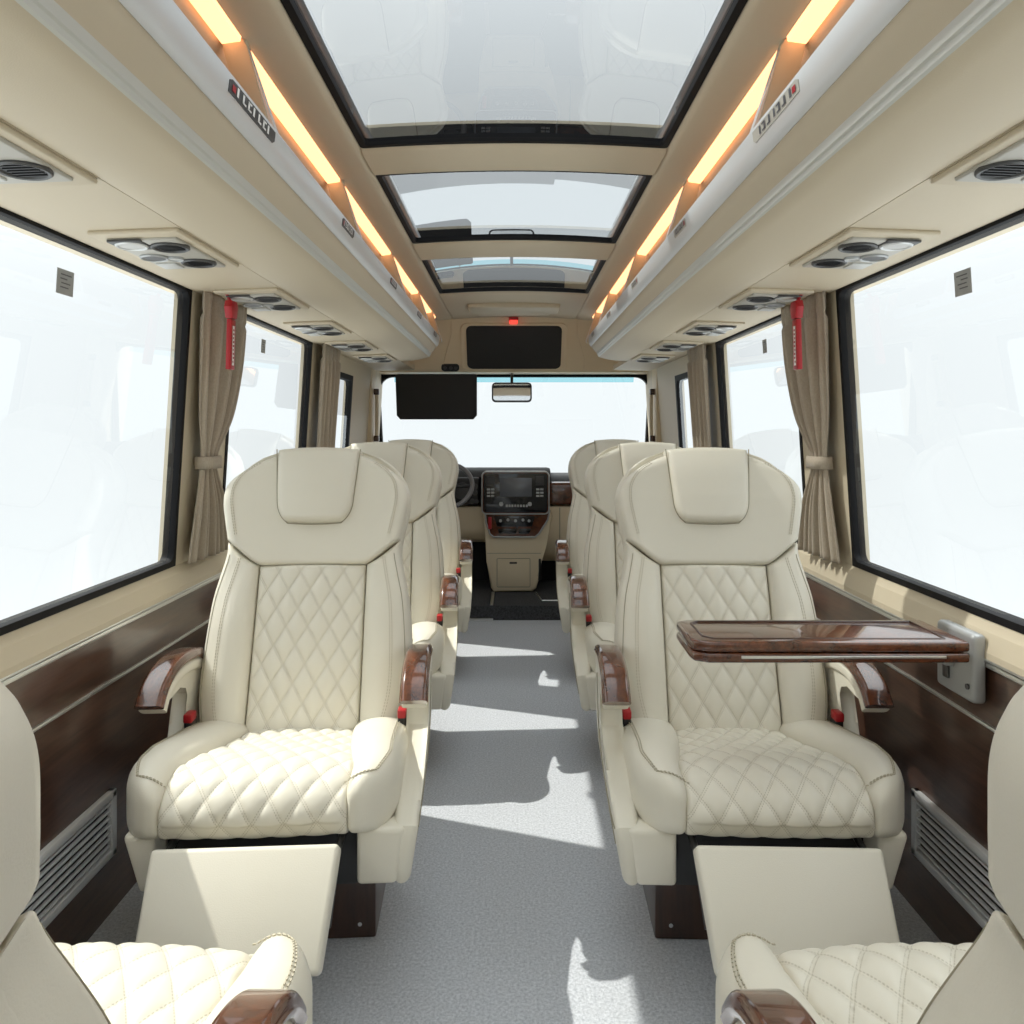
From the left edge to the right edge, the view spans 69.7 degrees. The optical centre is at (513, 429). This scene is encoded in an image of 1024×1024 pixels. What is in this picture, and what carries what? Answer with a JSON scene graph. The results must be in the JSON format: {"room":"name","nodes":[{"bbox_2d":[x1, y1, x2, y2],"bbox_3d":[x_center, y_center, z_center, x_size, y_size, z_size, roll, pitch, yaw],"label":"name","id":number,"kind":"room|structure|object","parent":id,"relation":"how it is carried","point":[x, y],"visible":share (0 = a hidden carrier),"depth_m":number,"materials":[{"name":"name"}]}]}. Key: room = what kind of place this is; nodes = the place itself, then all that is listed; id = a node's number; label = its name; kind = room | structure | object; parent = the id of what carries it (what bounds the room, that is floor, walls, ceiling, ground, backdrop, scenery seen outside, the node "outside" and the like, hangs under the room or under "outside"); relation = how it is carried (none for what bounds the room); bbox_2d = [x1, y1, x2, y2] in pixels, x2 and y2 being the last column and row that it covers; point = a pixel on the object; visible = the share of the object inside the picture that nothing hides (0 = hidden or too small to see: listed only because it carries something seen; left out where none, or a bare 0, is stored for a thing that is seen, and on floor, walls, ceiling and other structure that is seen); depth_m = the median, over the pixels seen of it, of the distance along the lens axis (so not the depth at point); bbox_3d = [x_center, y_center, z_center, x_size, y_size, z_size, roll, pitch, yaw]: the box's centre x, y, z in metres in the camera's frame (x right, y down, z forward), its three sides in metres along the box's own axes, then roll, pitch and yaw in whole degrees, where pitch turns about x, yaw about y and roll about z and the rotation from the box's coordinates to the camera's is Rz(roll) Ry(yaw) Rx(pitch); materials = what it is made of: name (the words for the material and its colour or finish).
{"room":"vehicle interior","nodes":[
{"label":"vehicle interior","id":0,"kind":"room"},
{"bbox_2d":[6,578,219,945],"bbox_3d":[-1.018,0.830,1.750,0.065,0.700,5.500,0,0,0],"label":"wall","id":1,"kind":"structure","parent":0,"point":[93,748],"depth_m":1.75,"materials":[{"name":"brown wood"}]},
{"bbox_2d":[21,788,116,927],"bbox_3d":[-0.985,0.955,1.500,0.028,0.160,0.600,0,0,0],"label":"air vent","id":2,"kind":"object","parent":1,"relation":"in","point":[83,848],"visible":0.76,"depth_m":1.64,"materials":[{"name":"silver metal"}]},
{"bbox_2d":[0,207,192,635],"bbox_3d":[-0.988,-0.010,0.733,0.084,0.820,2.865,0,0,0],"label":"window","id":3,"kind":"structure","parent":1,"relation":"in","point":[167,560],"depth_m":2.07,"materials":[{"name":"black rubber"}]},
{"bbox_2d":[56,267,73,296],"bbox_3d":[-0.959,-0.315,1.570,0.004,0.053,0.058,0,0,0],"label":"window sticker","id":4,"kind":"object","parent":3,"relation":"attached to","point":[65,279],"visible":1,"depth_m":1.57,"materials":[{"name":"grey paper"}]},
{"bbox_2d":[60,273,71,288],"bbox_3d":[-0.958,-0.317,1.571,0.001,0.030,0.039,4,0,0],"label":"print","id":5,"kind":"object","parent":4,"relation":"attached to","point":[61,273],"depth_m":1.57},
{"bbox_2d":[0,572,221,685],"bbox_3d":[-0.981,0.481,1.750,0.019,0.021,5.500,0,0,0],"label":"trim","id":6,"kind":"structure","parent":1,"relation":"attached to","point":[49,659],"depth_m":1.72,"materials":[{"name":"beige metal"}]},
{"bbox_2d":[32,619,208,732],"bbox_3d":[-0.985,0.614,1.750,0.011,0.008,5.500,0,0,0],"label":"trim","id":7,"kind":"structure","parent":1,"relation":"attached to","point":[143,661],"depth_m":1.79,"materials":[{"name":"silver metal"}]},
{"bbox_2d":[0,291,382,678],"bbox_3d":[-0.999,0.370,2.170,0.102,1.620,6.340,0,0,0],"label":"trim","id":8,"kind":"structure","parent":1,"relation":"attached to","point":[20,648],"depth_m":2.18,"materials":[{"name":"beige plastic"}]},
{"bbox_2d":[223,314,312,543],"bbox_3d":[-0.988,-0.010,2.975,0.084,0.820,0.970,0,0,0],"label":"window","id":9,"kind":"structure","parent":1,"relation":"in","point":[308,345],"depth_m":3.44,"materials":[{"name":"black rubber"}]},
{"bbox_2d":[340,372,352,447],"bbox_3d":[-0.991,0.040,4.060,0.077,0.720,0.600,0,0,0],"label":"window","id":10,"kind":"structure","parent":1,"relation":"in","point":[347,378],"depth_m":4.33,"materials":[{"name":"black rubber"}]},
{"bbox_2d":[0,0,1023,344],"bbox_3d":[0.000,-0.628,2.030,2.100,0.417,6.060,0,0,0],"label":"ceiling","id":11,"kind":"structure","parent":0,"point":[272,37],"depth_m":2.01,"materials":[{"name":"beige plastic"}]},
{"bbox_2d":[0,118,414,370],"bbox_3d":[-0.831,-0.430,2.060,0.278,0.040,6.120,0,0,0],"label":"soffit","id":12,"kind":"structure","parent":11,"relation":"attached to","point":[72,211],"depth_m":1.49,"materials":[{"name":"beige plastic"}]},
{"bbox_2d":[0,121,97,187],"bbox_3d":[-0.790,-0.406,1.060,0.190,0.029,0.340,0,0,0],"label":"console","id":13,"kind":"object","parent":12,"relation":"attached to","point":[24,162],"visible":1,"depth_m":1.13,"materials":[{"name":"beige plastic"}]},
{"bbox_2d":[0,160,53,180],"bbox_3d":[-0.755,-0.400,1.132,0.080,0.010,0.080,0,0,0],"label":"air vent","id":14,"kind":"object","parent":13,"relation":"attached to","point":[10,170],"depth_m":1.13,"materials":[{"name":"black plastic"}]},
{"bbox_2d":[87,228,238,269],"bbox_3d":[-0.790,-0.406,1.690,0.190,0.029,0.340,0,0,0],"label":"console","id":15,"kind":"object","parent":12,"relation":"attached to","point":[163,248],"visible":1,"depth_m":1.62,"materials":[{"name":"grey plastic"}]},
{"bbox_2d":[107,239,151,249],"bbox_3d":[-0.824,-0.399,1.585,0.072,0.006,0.072,-2,0,0],"label":"lamp","id":16,"kind":"object","parent":15,"relation":"on","point":[124,244],"depth_m":1.57,"materials":[{"name":"grey plastic"}]},
{"bbox_2d":[150,242,189,252],"bbox_3d":[-0.753,-0.400,1.612,0.080,0.010,0.080,0,0,0],"label":"air vent","id":17,"kind":"object","parent":15,"relation":"attached to","point":[157,247],"depth_m":1.61,"materials":[{"name":"black plastic"}]},
{"bbox_2d":[156,263,184,268],"bbox_3d":[-0.831,-0.398,1.778,0.048,0.006,0.050,-2,0,0],"label":"lamp","id":18,"kind":"object","parent":15,"relation":"on","point":[164,265],"depth_m":1.77,"materials":[{"name":"white plastic"}]},
{"bbox_2d":[181,259,216,267],"bbox_3d":[-0.755,-0.400,1.762,0.080,0.010,0.080,0,0,0],"label":"air vent","id":19,"kind":"object","parent":15,"relation":"attached to","point":[185,263],"depth_m":1.76,"materials":[{"name":"black plastic"}]},
{"bbox_2d":[187,291,246,563],"bbox_3d":[-0.937,-0.009,2.336,0.093,0.812,0.328,0,0,0],"label":"curtain","id":20,"kind":"object","parent":12,"relation":"hanging from","point":[219,387],"visible":0.93,"depth_m":2.25,"materials":[{"name":"beige fabric"}]},
{"bbox_2d":[224,295,237,369],"bbox_3d":[-0.862,-0.299,2.196,0.058,0.239,0.056,0,0,0],"label":"hammer","id":21,"kind":"object","parent":12,"relation":"hanging from","point":[230,306],"visible":0.93,"depth_m":2.18,"materials":[{"name":"red plastic"}]},
{"bbox_2d":[214,287,308,310],"bbox_3d":[-0.790,-0.406,2.330,0.190,0.029,0.340,0,0,0],"label":"console","id":22,"kind":"object","parent":12,"relation":"attached to","point":[255,299],"visible":0.99,"depth_m":2.25,"materials":[{"name":"grey plastic"}]},
{"bbox_2d":[226,295,254,300],"bbox_3d":[-0.824,-0.399,2.225,0.072,0.006,0.072,-2,0,0],"label":"lamp","id":23,"kind":"object","parent":22,"relation":"on","point":[233,297],"depth_m":2.20,"materials":[{"name":"grey plastic"}]},
{"bbox_2d":[254,296,281,302],"bbox_3d":[-0.753,-0.400,2.252,0.080,0.010,0.080,0,0,0],"label":"air vent","id":24,"kind":"object","parent":22,"relation":"attached to","point":[257,299],"depth_m":2.25,"materials":[{"name":"black plastic"}]},
{"bbox_2d":[270,305,295,310],"bbox_3d":[-0.755,-0.400,2.402,0.080,0.010,0.080,0,0,0],"label":"air vent","id":25,"kind":"object","parent":22,"relation":"attached to","point":[274,307],"depth_m":2.40,"materials":[{"name":"black plastic"}]},
{"bbox_2d":[283,320,351,335],"bbox_3d":[-0.790,-0.406,2.980,0.190,0.029,0.340,0,0,0],"label":"console","id":26,"kind":"object","parent":12,"relation":"attached to","point":[309,328],"visible":1,"depth_m":2.89,"materials":[{"name":"grey plastic"}]},
{"bbox_2d":[317,343,340,447],"bbox_3d":[-0.922,-0.009,3.627,0.097,0.811,0.279,0,0,0],"label":"curtain","id":27,"kind":"object","parent":12,"relation":"hanging from","point":[330,366],"visible":0.59,"depth_m":3.56,"materials":[{"name":"beige fabric"}]},
{"bbox_2d":[325,340,377,351],"bbox_3d":[-0.790,-0.406,3.600,0.190,0.029,0.340,0,0,0],"label":"console","id":28,"kind":"object","parent":12,"relation":"attached to","point":[359,345],"visible":1,"depth_m":3.50,"materials":[{"name":"grey plastic"}]},
{"bbox_2d":[353,354,396,362],"bbox_3d":[-0.790,-0.406,4.200,0.190,0.029,0.340,0,0,0],"label":"console","id":29,"kind":"object","parent":12,"relation":"attached to","point":[370,358],"visible":1,"depth_m":4.09,"materials":[{"name":"grey plastic"}]},
{"bbox_2d":[189,0,240,43],"bbox_3d":[-0.530,-0.739,1.321,0.046,0.015,0.139,0,0,0],"label":"recessed light","id":30,"kind":"object","parent":11,"relation":"in","point":[213,15],"depth_m":1.32,"materials":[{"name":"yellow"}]},
{"bbox_2d":[0,0,441,360],"bbox_3d":[-0.583,-0.582,1.880,0.273,0.326,5.720,0,0,0],"label":"luggage rack","id":31,"kind":"object","parent":11,"relation":"attached to","point":[129,92],"visible":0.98,"depth_m":1.20,"materials":[{"name":"beige plastic"}]},
{"bbox_2d":[237,88,269,134],"bbox_3d":[-0.448,-0.547,1.267,0.002,0.015,0.154,0,0,0],"label":"print","id":32,"kind":"object","parent":31,"relation":"on","point":[247,108],"depth_m":1.26,"materials":[{"name":"white paint"}]},
{"bbox_2d":[251,51,339,183],"bbox_3d":[-0.530,-0.739,1.800,0.046,0.015,0.760,0,0,0],"label":"recessed light","id":33,"kind":"object","parent":11,"relation":"in","point":[276,101],"depth_m":1.78,"materials":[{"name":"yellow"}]},
{"bbox_2d":[345,187,390,255],"bbox_3d":[-0.530,-0.739,2.647,0.046,0.015,0.863,0,0,0],"label":"recessed light","id":34,"kind":"object","parent":11,"relation":"in","point":[361,219],"depth_m":2.68,"materials":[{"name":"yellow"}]},
{"bbox_2d":[394,258,435,317],"bbox_3d":[-0.530,-0.739,3.954,0.046,0.015,1.643,0,0,0],"label":"recessed light","id":35,"kind":"object","parent":11,"relation":"in","point":[406,281],"depth_m":3.72,"materials":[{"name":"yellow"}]},
{"bbox_2d":[280,0,747,147],"bbox_3d":[0.000,-0.791,1.042,0.828,0.062,1.889,0,0,0],"label":"window","id":36,"kind":"structure","parent":11,"relation":"in","point":[398,72],"depth_m":1.57,"materials":[{"name":"clear glass"}]},
{"bbox_2d":[376,170,651,243],"bbox_3d":[0.000,-0.791,2.595,0.828,0.062,0.814,0,0,0],"label":"window","id":37,"kind":"structure","parent":11,"relation":"in","point":[451,206],"depth_m":2.54,"materials":[{"name":"clear glass"}]},
{"bbox_2d":[422,257,605,293],"bbox_3d":[0.000,-0.791,3.690,0.828,0.062,0.824,0,0,0],"label":"window","id":38,"kind":"structure","parent":11,"relation":"in","point":[481,274],"depth_m":3.68,"materials":[{"name":"clear glass"}]},
{"bbox_2d":[468,303,559,315],"bbox_3d":[0.000,-0.755,4.612,0.560,0.036,0.365,0,0,0],"label":"panel","id":39,"kind":"object","parent":11,"relation":"attached to","point":[483,309],"visible":0.87,"depth_m":4.50,"materials":[{"name":"beige plastic"}]},
{"bbox_2d":[592,258,633,317],"bbox_3d":[0.530,-0.739,3.954,0.046,0.015,1.643,0,0,0],"label":"recessed light","id":40,"kind":"object","parent":11,"relation":"in","point":[621,281],"depth_m":3.72,"materials":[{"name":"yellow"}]},
{"bbox_2d":[637,187,682,255],"bbox_3d":[0.530,-0.739,2.647,0.046,0.015,0.863,0,0,0],"label":"recessed light","id":41,"kind":"object","parent":11,"relation":"in","point":[666,219],"depth_m":2.68,"materials":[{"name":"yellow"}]},
{"bbox_2d":[688,51,776,183],"bbox_3d":[0.530,-0.739,1.800,0.046,0.015,0.760,0,0,0],"label":"recessed light","id":42,"kind":"object","parent":11,"relation":"in","point":[751,101],"depth_m":1.78,"materials":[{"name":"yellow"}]},
{"bbox_2d":[586,0,1023,360],"bbox_3d":[0.583,-0.582,1.880,0.273,0.326,5.720,0,0,0],"label":"luggage rack","id":43,"kind":"object","parent":11,"relation":"attached to","point":[897,92],"visible":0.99,"depth_m":1.20,"materials":[{"name":"beige plastic"}]},
{"bbox_2d":[758,88,790,134],"bbox_3d":[0.448,-0.547,1.267,0.002,0.015,0.154,0,0,0],"label":"print","id":44,"kind":"object","parent":43,"relation":"on","point":[780,108],"depth_m":1.26,"materials":[{"name":"grey"}]},
{"bbox_2d":[787,0,838,43],"bbox_3d":[0.530,-0.739,1.321,0.046,0.015,0.139,0,0,0],"label":"recessed light","id":45,"kind":"object","parent":11,"relation":"in","point":[814,15],"depth_m":1.32,"materials":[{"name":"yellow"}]},
{"bbox_2d":[613,120,1023,370],"bbox_3d":[0.831,-0.430,2.060,0.278,0.040,6.120,0,0,0],"label":"soffit","id":46,"kind":"structure","parent":11,"relation":"attached to","point":[955,211],"depth_m":1.49,"materials":[{"name":"beige plastic"}]},
{"bbox_2d":[631,354,674,362],"bbox_3d":[0.790,-0.406,4.200,0.190,0.029,0.340,0,0,0],"label":"console","id":47,"kind":"object","parent":46,"relation":"attached to","point":[654,358],"visible":1,"depth_m":4.09,"materials":[{"name":"grey plastic"}]},
{"bbox_2d":[650,340,702,351],"bbox_3d":[0.790,-0.406,3.600,0.190,0.029,0.340,0,0,0],"label":"console","id":48,"kind":"object","parent":46,"relation":"attached to","point":[665,345],"visible":1,"depth_m":3.50,"materials":[{"name":"grey plastic"}]},
{"bbox_2d":[687,343,710,447],"bbox_3d":[0.922,-0.009,3.627,0.097,0.811,0.279,0,0,0],"label":"curtain","id":49,"kind":"object","parent":46,"relation":"hanging from","point":[697,366],"visible":0.7,"depth_m":3.55,"materials":[{"name":"beige fabric"}]},
{"bbox_2d":[676,320,744,335],"bbox_3d":[0.790,-0.406,2.980,0.190,0.029,0.340,0,0,0],"label":"console","id":50,"kind":"object","parent":46,"relation":"attached to","point":[697,328],"visible":1,"depth_m":2.89,"materials":[{"name":"grey plastic"}]},
{"bbox_2d":[719,287,813,310],"bbox_3d":[0.790,-0.406,2.330,0.190,0.029,0.340,0,0,0],"label":"console","id":51,"kind":"object","parent":46,"relation":"attached to","point":[753,299],"visible":1,"depth_m":2.25,"materials":[{"name":"grey plastic"}]},
{"bbox_2d":[732,305,757,310],"bbox_3d":[0.755,-0.400,2.402,0.080,0.010,0.080,0,0,0],"label":"air vent","id":52,"kind":"object","parent":51,"relation":"attached to","point":[734,307],"depth_m":2.40,"materials":[{"name":"black plastic"}]},
{"bbox_2d":[746,296,773,302],"bbox_3d":[0.753,-0.400,2.252,0.080,0.010,0.080,0,0,0],"label":"air vent","id":53,"kind":"object","parent":51,"relation":"attached to","point":[754,299],"depth_m":2.25,"materials":[{"name":"black plastic"}]},
{"bbox_2d":[773,295,801,300],"bbox_3d":[0.824,-0.399,2.225,0.072,0.006,0.072,2,0,0],"label":"lamp","id":54,"kind":"object","parent":51,"relation":"on","point":[775,297],"depth_m":2.20,"materials":[{"name":"grey plastic"}]},
{"bbox_2d":[790,295,803,369],"bbox_3d":[0.862,-0.299,2.196,0.058,0.239,0.056,0,0,0],"label":"hammer","id":55,"kind":"object","parent":46,"relation":"hanging from","point":[797,306],"visible":0.91,"depth_m":2.18,"materials":[{"name":"red plastic"}]},
{"bbox_2d":[781,291,840,563],"bbox_3d":[0.937,-0.009,2.336,0.093,0.812,0.328,0,0,0],"label":"curtain","id":56,"kind":"object","parent":46,"relation":"hanging from","point":[808,387],"visible":0.93,"depth_m":2.25,"materials":[{"name":"beige fabric"}]},
{"bbox_2d":[789,228,940,269],"bbox_3d":[0.790,-0.406,1.690,0.190,0.029,0.340,0,0,0],"label":"console","id":57,"kind":"object","parent":46,"relation":"attached to","point":[853,248],"visible":1,"depth_m":1.62,"materials":[{"name":"grey plastic"}]},
{"bbox_2d":[811,259,846,267],"bbox_3d":[0.755,-0.400,1.762,0.080,0.010,0.080,0,0,0],"label":"air vent","id":58,"kind":"object","parent":57,"relation":"attached to","point":[817,263],"depth_m":1.76,"materials":[{"name":"black plastic"}]},
{"bbox_2d":[843,263,871,268],"bbox_3d":[0.831,-0.398,1.778,0.048,0.006,0.050,2,0,0],"label":"lamp","id":59,"kind":"object","parent":57,"relation":"on","point":[849,265],"depth_m":1.77,"materials":[{"name":"grey plastic"}]},
{"bbox_2d":[838,242,877,252],"bbox_3d":[0.753,-0.400,1.612,0.080,0.010,0.080,0,0,0],"label":"air vent","id":60,"kind":"object","parent":57,"relation":"attached to","point":[843,247],"depth_m":1.61,"materials":[{"name":"black plastic"}]},
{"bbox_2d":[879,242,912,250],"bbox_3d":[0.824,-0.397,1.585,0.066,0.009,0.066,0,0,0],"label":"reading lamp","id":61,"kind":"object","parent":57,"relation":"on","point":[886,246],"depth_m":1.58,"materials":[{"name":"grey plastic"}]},
{"bbox_2d":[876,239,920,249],"bbox_3d":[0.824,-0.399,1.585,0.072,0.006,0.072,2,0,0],"label":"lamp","id":62,"kind":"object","parent":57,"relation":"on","point":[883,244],"depth_m":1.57,"materials":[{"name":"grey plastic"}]},
{"bbox_2d":[930,123,1023,187],"bbox_3d":[0.790,-0.406,1.060,0.190,0.029,0.340,0,0,0],"label":"console","id":63,"kind":"object","parent":46,"relation":"attached to","point":[1000,163],"visible":1,"depth_m":1.13,"materials":[{"name":"beige plastic"}]},
{"bbox_2d":[974,160,1023,180],"bbox_3d":[0.755,-0.400,1.132,0.080,0.010,0.080,0,0,0],"label":"air vent","id":64,"kind":"object","parent":63,"relation":"attached to","point":[984,170],"depth_m":1.13,"materials":[{"name":"black plastic"}]},
{"bbox_2d":[87,620,940,1023],"bbox_3d":[0.000,1.205,1.780,2.120,0.050,5.560,0,0,0],"label":"floor","id":65,"kind":"structure","parent":0,"point":[516,905],"depth_m":1.84,"materials":[{"name":"grey carpet"}]},
{"bbox_2d":[0,681,311,1023],"bbox_3d":[-0.571,0.621,0.690,0.680,1.117,0.794,0,0,2],"label":"seat","id":66,"kind":"object","parent":65,"relation":"on","point":[43,980],"visible":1,"depth_m":0.72,"materials":[{"name":"leather"}]},
{"bbox_2d":[55,942,253,1023],"bbox_3d":[-0.557,0.776,0.838,0.384,0.132,0.498,0,0,2],"label":"seat cushion","id":67,"kind":"object","parent":66,"relation":"on","point":[133,983],"depth_m":0.96,"materials":[{"name":"leather"}]},
{"bbox_2d":[125,447,433,975],"bbox_3d":[-0.548,0.615,1.798,0.680,1.129,0.962,0,0,-3],"label":"seat","id":68,"kind":"object","parent":65,"relation":"on","point":[291,805],"visible":1,"depth_m":1.77,"materials":[{"name":"leather"}]},
{"bbox_2d":[157,727,353,839],"bbox_3d":[-0.543,0.776,1.722,0.384,0.132,0.498,0,0,-3],"label":"seat cushion","id":69,"kind":"object","parent":68,"relation":"on","point":[219,782],"depth_m":1.52,"materials":[{"name":"leather"}]},
{"bbox_2d":[346,442,458,709],"bbox_3d":[-0.552,0.615,2.826,0.680,1.129,0.807,0,0,-3],"label":"seat","id":70,"kind":"object","parent":65,"relation":"on","point":[433,595],"visible":0.21,"depth_m":2.93,"materials":[{"name":"leather"}]},
{"bbox_2d":[388,439,472,632],"bbox_3d":[-0.552,0.615,3.776,0.680,1.129,0.807,0,0,-3],"label":"seat","id":71,"kind":"object","parent":65,"relation":"on","point":[457,552],"visible":0.15,"depth_m":3.89,"materials":[{"name":"leather"}]},
{"bbox_2d":[555,439,637,632],"bbox_3d":[0.553,0.615,3.776,0.680,1.129,0.807,0,0,2],"label":"seat","id":72,"kind":"object","parent":65,"relation":"on","point":[570,550],"visible":0.16,"depth_m":3.89,"materials":[{"name":"leather"}]},
{"bbox_2d":[568,442,680,710],"bbox_3d":[0.553,0.615,2.826,0.680,1.129,0.807,0,0,2],"label":"seat","id":73,"kind":"object","parent":65,"relation":"on","point":[592,594],"visible":0.25,"depth_m":2.93,"materials":[{"name":"leather"}]},
{"bbox_2d":[594,447,906,975],"bbox_3d":[0.551,0.615,1.799,0.680,1.129,0.962,0,0,2],"label":"seat","id":74,"kind":"object","parent":65,"relation":"on","point":[736,805],"visible":0.9,"depth_m":1.72,"materials":[{"name":"leather"}]},
{"bbox_2d":[675,727,874,838],"bbox_3d":[0.549,0.776,1.722,0.384,0.132,0.498,0,0,2],"label":"seat cushion","id":75,"kind":"object","parent":74,"relation":"on","point":[745,782],"depth_m":1.52,"materials":[{"name":"leather"}]},
{"bbox_2d":[715,685,1023,1023],"bbox_3d":[0.571,0.621,0.690,0.680,1.117,0.794,0,0,-2],"label":"seat","id":76,"kind":"object","parent":65,"relation":"on","point":[981,981],"visible":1,"depth_m":0.76,"materials":[{"name":"leather"}]},
{"bbox_2d":[774,942,972,1023],"bbox_3d":[0.557,0.776,0.838,0.384,0.132,0.498,0,0,-2],"label":"seat cushion","id":77,"kind":"object","parent":76,"relation":"on","point":[876,983],"depth_m":0.96,"materials":[{"name":"leather"}]},
{"bbox_2d":[367,317,660,441],"bbox_3d":[0.000,-0.202,5.300,2.100,1.263,0.800,0,0,0],"label":"wall","id":78,"kind":"structure","parent":0,"point":[582,358],"depth_m":5.12,"materials":[{"name":"beige plastic"}]},
{"bbox_2d":[373,389,378,441],"bbox_3d":[-0.935,-0.100,4.970,0.045,0.356,0.032,0,0,0],"label":"handle","id":79,"kind":"object","parent":78,"relation":"attached to","point":[375,391],"visible":1,"depth_m":4.96,"materials":[{"name":"beige plastic"}]},
{"bbox_2d":[395,374,476,418],"bbox_3d":[-0.546,-0.234,5.181,0.573,0.319,0.058,0,0,0],"label":"sun visor","id":80,"kind":"object","parent":78,"relation":"attached to","point":[418,396],"visible":1,"depth_m":5.15,"materials":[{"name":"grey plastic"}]},
{"bbox_2d":[441,364,458,370],"bbox_3d":[-0.450,-0.444,5.194,0.125,0.059,0.050,0,0,0],"label":"switch panel","id":81,"kind":"object","parent":78,"relation":"attached to","point":[445,367],"visible":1,"depth_m":5.18,"materials":[{"name":"black plastic"}]},
{"bbox_2d":[492,373,531,402],"bbox_3d":[-0.015,-0.295,5.148,0.275,0.211,0.213,0,0,0],"label":"mirror","id":82,"kind":"object","parent":78,"relation":"attached to","point":[502,392],"visible":1,"depth_m":5.05,"materials":[{"name":"silver plastic"}]},
{"bbox_2d":[493,384,529,399],"bbox_3d":[-0.015,-0.260,5.051,0.255,0.115,0.006,0,-6,0],"label":"mirror glass","id":83,"kind":"object","parent":82,"relation":"attached to","point":[500,391],"depth_m":5.05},
{"bbox_2d":[460,323,567,370],"bbox_3d":[0.000,-0.580,5.106,0.735,0.321,0.216,0,0,0],"label":"screen","id":84,"kind":"object","parent":78,"relation":"attached to","point":[484,346],"visible":1,"depth_m":5.08,"materials":[{"name":"black plastic"}]},
{"bbox_2d":[379,374,648,441],"bbox_3d":[0.000,0.022,5.401,2.035,0.900,0.300,0,0,0],"label":"window","id":85,"kind":"structure","parent":78,"relation":"in","point":[384,377],"depth_m":5.26,"materials":[{"name":"black rubber"}]},
{"bbox_2d":[649,389,654,441],"bbox_3d":[0.936,-0.100,4.970,0.041,0.356,0.032,0,0,0],"label":"handle","id":86,"kind":"object","parent":78,"relation":"attached to","point":[651,391],"visible":1,"depth_m":4.96,"materials":[{"name":"beige plastic"}]},
{"bbox_2d":[460,542,567,579],"bbox_3d":[0.000,0.820,5.545,2.100,0.720,0.410,0,0,0],"label":"wall","id":87,"kind":"structure","parent":0,"point":[479,564],"depth_m":5.34,"materials":[{"name":"grey plastic"}]},
{"bbox_2d":[470,580,560,619],"bbox_3d":[0.000,1.160,5.280,2.120,0.140,1.440,0,0,0],"label":"floor","id":88,"kind":"structure","parent":0,"point":[507,605],"depth_m":4.62,"materials":[{"name":"carpet"}]},
{"bbox_2d":[455,467,571,590],"bbox_3d":[0.000,0.675,5.198,1.860,0.820,0.644,0,0,0],"label":"dashboard","id":89,"kind":"object","parent":88,"relation":"on","point":[520,513],"visible":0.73,"depth_m":4.92,"materials":[{"name":"grey plastic"}]},
{"bbox_2d":[455,464,474,507],"bbox_3d":[-0.409,0.398,4.669,0.340,0.386,0.387,0,0,33],"label":"steering wheel","id":90,"kind":"object","parent":89,"relation":"attached to","point":[466,471],"visible":0.25,"depth_m":4.62,"materials":[{"name":"black plastic"}]},
{"bbox_2d":[806,577,1021,944],"bbox_3d":[1.018,0.830,1.750,0.065,0.700,5.500,0,0,0],"label":"wall","id":91,"kind":"structure","parent":0,"point":[938,750],"depth_m":1.73,"materials":[{"name":"brown wood"}]},
{"bbox_2d":[675,372,687,447],"bbox_3d":[0.991,0.040,4.060,0.077,0.720,0.600,0,0,0],"label":"window","id":92,"kind":"structure","parent":91,"relation":"in","point":[680,378],"depth_m":4.33,"materials":[{"name":"black rubber"}]},
{"bbox_2d":[715,314,804,543],"bbox_3d":[0.988,-0.010,2.975,0.084,0.820,0.970,0,0,0],"label":"window","id":93,"kind":"structure","parent":91,"relation":"in","point":[719,346],"depth_m":3.44,"materials":[{"name":"black rubber"}]},
{"bbox_2d":[677,619,984,703],"bbox_3d":[0.670,0.496,1.575,0.615,0.145,0.180,0,0,0],"label":"folding table","id":94,"kind":"object","parent":91,"relation":"attached to","point":[958,650],"visible":1,"depth_m":1.52,"materials":[{"name":"brown wood"}]},
{"bbox_2d":[645,291,1023,676],"bbox_3d":[0.999,0.370,2.170,0.102,1.620,6.340,0,0,0],"label":"trim","id":95,"kind":"structure","parent":91,"relation":"attached to","point":[1004,647],"depth_m":2.19,"materials":[{"name":"beige plastic"}]},
{"bbox_2d":[817,618,995,732],"bbox_3d":[0.985,0.614,1.750,0.011,0.008,5.500,0,0,0],"label":"trim","id":96,"kind":"structure","parent":91,"relation":"attached to","point":[892,666],"depth_m":1.68,"materials":[{"name":"silver metal"}]},
{"bbox_2d":[804,571,1023,685],"bbox_3d":[0.981,0.481,1.750,0.019,0.021,5.500,0,0,0],"label":"trim","id":97,"kind":"structure","parent":91,"relation":"attached to","point":[990,665],"depth_m":1.95,"materials":[{"name":"silver metal"}]},
{"bbox_2d":[835,209,1023,633],"bbox_3d":[0.988,-0.010,0.733,0.084,0.820,2.865,0,0,0],"label":"window","id":98,"kind":"structure","parent":91,"relation":"in","point":[860,560],"depth_m":2.10,"materials":[{"name":"black rubber"}]},
{"bbox_2d":[954,267,971,296],"bbox_3d":[0.959,-0.315,1.570,0.004,0.053,0.058,0,0,0],"label":"window sticker","id":99,"kind":"object","parent":98,"relation":"attached to","point":[962,279],"visible":1,"depth_m":1.57,"materials":[{"name":"grey paper"}]},
{"bbox_2d":[956,273,967,289],"bbox_3d":[0.958,-0.317,1.571,0.001,0.030,0.039,-4,0,0],"label":"print","id":100,"kind":"object","parent":99,"relation":"attached to","point":[965,273],"depth_m":1.57},
{"bbox_2d":[911,788,1006,927],"bbox_3d":[0.985,0.955,1.500,0.028,0.160,0.600,0,0,0],"label":"air vent","id":101,"kind":"object","parent":91,"relation":"in","point":[944,848],"visible":0.78,"depth_m":1.64,"materials":[{"name":"silver metal"}]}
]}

